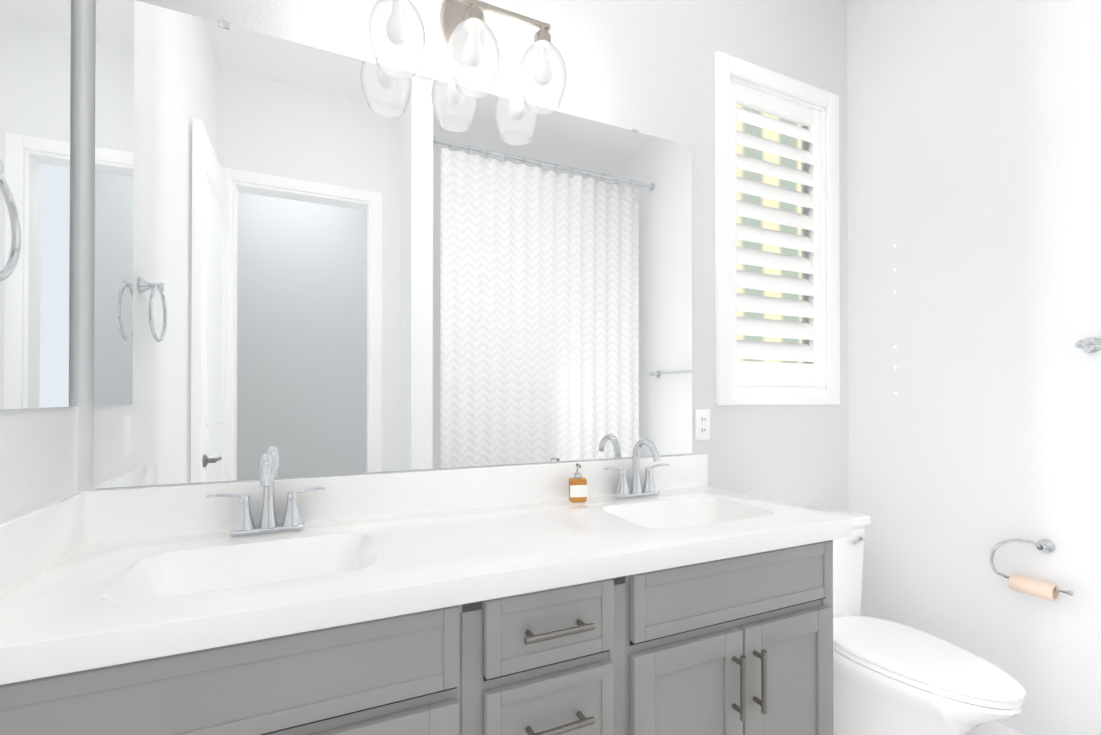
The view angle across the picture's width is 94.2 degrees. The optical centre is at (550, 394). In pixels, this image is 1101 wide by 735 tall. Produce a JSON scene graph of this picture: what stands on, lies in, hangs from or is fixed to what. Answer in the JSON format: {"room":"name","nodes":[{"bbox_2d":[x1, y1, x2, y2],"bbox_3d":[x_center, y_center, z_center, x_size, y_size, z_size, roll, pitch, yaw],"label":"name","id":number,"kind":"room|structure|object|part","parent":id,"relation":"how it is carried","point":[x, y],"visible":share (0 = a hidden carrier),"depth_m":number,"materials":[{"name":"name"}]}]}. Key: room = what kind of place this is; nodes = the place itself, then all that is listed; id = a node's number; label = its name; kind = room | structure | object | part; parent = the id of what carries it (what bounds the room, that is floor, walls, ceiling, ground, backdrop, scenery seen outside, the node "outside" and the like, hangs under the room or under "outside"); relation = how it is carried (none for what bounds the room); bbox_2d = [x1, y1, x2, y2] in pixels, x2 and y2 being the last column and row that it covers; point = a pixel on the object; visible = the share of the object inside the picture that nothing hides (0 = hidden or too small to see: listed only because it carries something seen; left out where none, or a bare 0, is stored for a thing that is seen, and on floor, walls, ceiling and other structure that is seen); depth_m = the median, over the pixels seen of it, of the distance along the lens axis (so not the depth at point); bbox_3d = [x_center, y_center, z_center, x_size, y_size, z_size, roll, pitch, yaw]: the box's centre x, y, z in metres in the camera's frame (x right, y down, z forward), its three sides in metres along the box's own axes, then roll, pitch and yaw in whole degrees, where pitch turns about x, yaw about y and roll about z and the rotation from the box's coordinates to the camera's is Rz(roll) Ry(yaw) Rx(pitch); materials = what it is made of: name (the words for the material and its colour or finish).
{"room":"bathroom","nodes":[
{"label":"bathroom","id":0,"kind":"room"},
{"bbox_2d":[0,406,77,522],"bbox_3d":[-0.712,-0.293,0.244,0.120,3.050,1.970,0,0,-25],"label":"wall","id":1,"kind":"structure","parent":0,"point":[38,457],"depth_m":0.99,"materials":[{"name":"white paint"}]},
{"bbox_2d":[0,159,20,280],"bbox_3d":[-0.846,-0.266,0.750,0.060,0.198,0.174,0,0,-25],"label":"towel ring","id":2,"kind":"object","parent":1,"relation":"attached to","point":[9,267],"visible":1,"depth_m":0.82,"materials":[{"name":"silver metal"}]},
{"bbox_2d":[0,0,80,408],"bbox_3d":[-0.986,-0.744,0.991,0.006,1.540,0.350,0,0,-25],"label":"mirror","id":3,"kind":"object","parent":1,"relation":"attached to","point":[40,88],"visible":0.83,"depth_m":0.98,"materials":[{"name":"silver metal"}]},
{"bbox_2d":[0,491,87,597],"bbox_3d":[-0.935,0.277,0.894,0.018,0.120,0.553,0,0,-25],"label":"backsplash","id":4,"kind":"structure","parent":1,"relation":"attached to","point":[33,541],"depth_m":0.96,"materials":[{"name":"white stone"}]},
{"bbox_2d":[78,0,848,510],"bbox_3d":[0.101,-0.284,1.775,2.884,3.050,0.120,0,0,-25],"label":"wall","id":5,"kind":"structure","parent":0,"point":[644,66],"depth_m":1.90,"materials":[{"name":"white paint"}]},
{"bbox_2d":[93,0,691,488],"bbox_3d":[-0.259,-0.357,1.534,1.728,1.148,0.009,0,0,-25],"label":"mirror","id":6,"kind":"object","parent":5,"relation":"attached to","point":[309,260],"visible":0.98,"depth_m":1.41,"materials":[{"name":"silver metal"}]},
{"bbox_2d":[88,454,707,541],"bbox_3d":[-0.240,0.281,1.533,1.817,0.120,0.019,0,0,-25],"label":"backsplash","id":7,"kind":"structure","parent":5,"relation":"attached to","point":[143,512],"depth_m":1.39,"materials":[{"name":"white stone"}]},
{"bbox_2d":[368,0,566,114],"bbox_3d":[-0.223,-1.047,1.458,0.568,0.364,0.188,0,0,-25],"label":"sconce","id":8,"kind":"object","parent":5,"relation":"attached to","point":[396,35],"visible":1,"depth_m":1.41,"materials":[{"name":"glass"}]},
{"bbox_3d":[-0.405,-0.953,1.351,0.148,0.175,0.148,0,0,-25],"label":"lamp shade","id":9,"kind":"part","parent":8,"relation":"part of","materials":[{"name":"clear glass"}]},
{"bbox_3d":[-0.214,-0.953,1.439,0.148,0.175,0.148,0,0,-25],"label":"lamp shade","id":10,"kind":"part","parent":8,"relation":"part of","materials":[{"name":"clear glass"}]},
{"bbox_3d":[-0.024,-0.952,1.528,0.148,0.175,0.148,0,0,-25],"label":"lamp shade","id":11,"kind":"part","parent":8,"relation":"part of","materials":[{"name":"clear glass"}]},
{"bbox_2d":[695,409,709,439],"bbox_3d":[0.572,0.114,1.920,0.070,0.115,0.008,0,0,-25],"label":"electrical outlet","id":12,"kind":"object","parent":5,"relation":"attached to","point":[702,424],"visible":1,"depth_m":1.92,"materials":[{"name":"white plastic"}]},
{"bbox_2d":[715,51,839,404],"bbox_3d":[0.920,-0.632,2.148,0.692,1.350,0.138,0,0,-25],"label":"window","id":13,"kind":"structure","parent":5,"relation":"in","point":[727,66],"depth_m":2.17,"materials":[{"name":"white wood"}]},
{"bbox_2d":[730,81,821,386],"bbox_3d":[0.930,-0.632,2.125,0.542,1.200,0.036,0,0,-25],"label":"window shutter","id":14,"kind":"object","parent":13,"relation":"attached to","point":[767,374],"visible":0.98,"depth_m":2.12,"materials":[{"name":"white wood"}]},
{"bbox_2d":[847,0,1100,734],"bbox_3d":[1.885,-0.287,1.215,0.120,3.050,2.400,0,0,-25],"label":"wall","id":15,"kind":"structure","parent":0,"point":[974,161],"depth_m":1.82,"materials":[{"name":"white paint"}]},
{"bbox_2d":[964,722,1021,734],"bbox_3d":[1.613,1.190,1.631,0.015,0.100,1.400,0,0,-25],"label":"baseboard","id":16,"kind":"structure","parent":15,"relation":"attached to","point":[993,728],"depth_m":1.77,"materials":[{"name":"white wood"}]},
{"bbox_2d":[989,539,1073,600],"bbox_3d":[1.565,0.561,1.667,0.072,0.181,0.215,0,0,-25],"label":"toilet paper holder","id":17,"kind":"object","parent":15,"relation":"attached to","point":[1036,588],"visible":0.98,"depth_m":1.65,"materials":[{"name":"silver metal"}]},
{"bbox_2d":[1075,337,1100,352],"bbox_3d":[1.753,-0.152,1.274,0.068,0.048,0.658,0,0,-25],"label":"towel bar","id":18,"kind":"object","parent":15,"relation":"attached to","point":[1090,345],"visible":1,"depth_m":1.54,"materials":[{"name":"silver metal"}]},
{"bbox_3d":[0.283,1.280,-0.025,4.064,0.100,3.520,0,0,-25],"label":"floor","id":19,"kind":"structure","parent":0,"visible":0},
{"bbox_2d":[0,534,851,734],"bbox_3d":[-0.130,0.813,1.262,1.792,0.849,0.598,0,0,-25],"label":"bathroom vanity","id":20,"kind":"object","parent":19,"relation":"on","point":[636,594],"depth_m":1.01,"materials":[{"name":"grey"}]},
{"bbox_2d":[0,486,851,673],"bbox_3d":[-0.122,0.363,1.277,1.817,0.051,0.582,0,0,-25],"label":"countertop","id":21,"kind":"structure","parent":20,"relation":"on","point":[129,595],"depth_m":1.08,"materials":[{"name":"white stone"}]},
{"bbox_2d":[206,453,325,536],"bbox_3d":[-0.675,0.239,1.219,0.257,0.196,0.152,0,0,-25],"label":"faucet","id":22,"kind":"object","parent":21,"relation":"on","point":[292,525],"depth_m":1.25,"materials":[{"name":"silver metal"}]},
{"bbox_2d":[569,463,587,502],"bbox_3d":[0.087,0.278,1.600,0.055,0.121,0.056,0,0,-10],"label":"soap dispenser","id":23,"kind":"object","parent":21,"relation":"on","point":[578,488],"visible":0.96,"depth_m":1.59,"materials":[{"name":"orange"}]},
{"bbox_2d":[604,438,668,497],"bbox_3d":[0.308,0.242,1.676,0.257,0.196,0.152,0,0,-25],"label":"faucet","id":24,"kind":"object","parent":21,"relation":"on","point":[636,477],"depth_m":1.72,"materials":[{"name":"silver metal"}]},
{"bbox_2d":[807,506,1025,734],"bbox_3d":[1.145,0.857,1.759,0.400,0.768,0.761,0,0,-25],"label":"toilet","id":25,"kind":"object","parent":19,"relation":"on","point":[890,677],"visible":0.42,"depth_m":1.64,"materials":[{"name":"white ceramic"}]}
]}

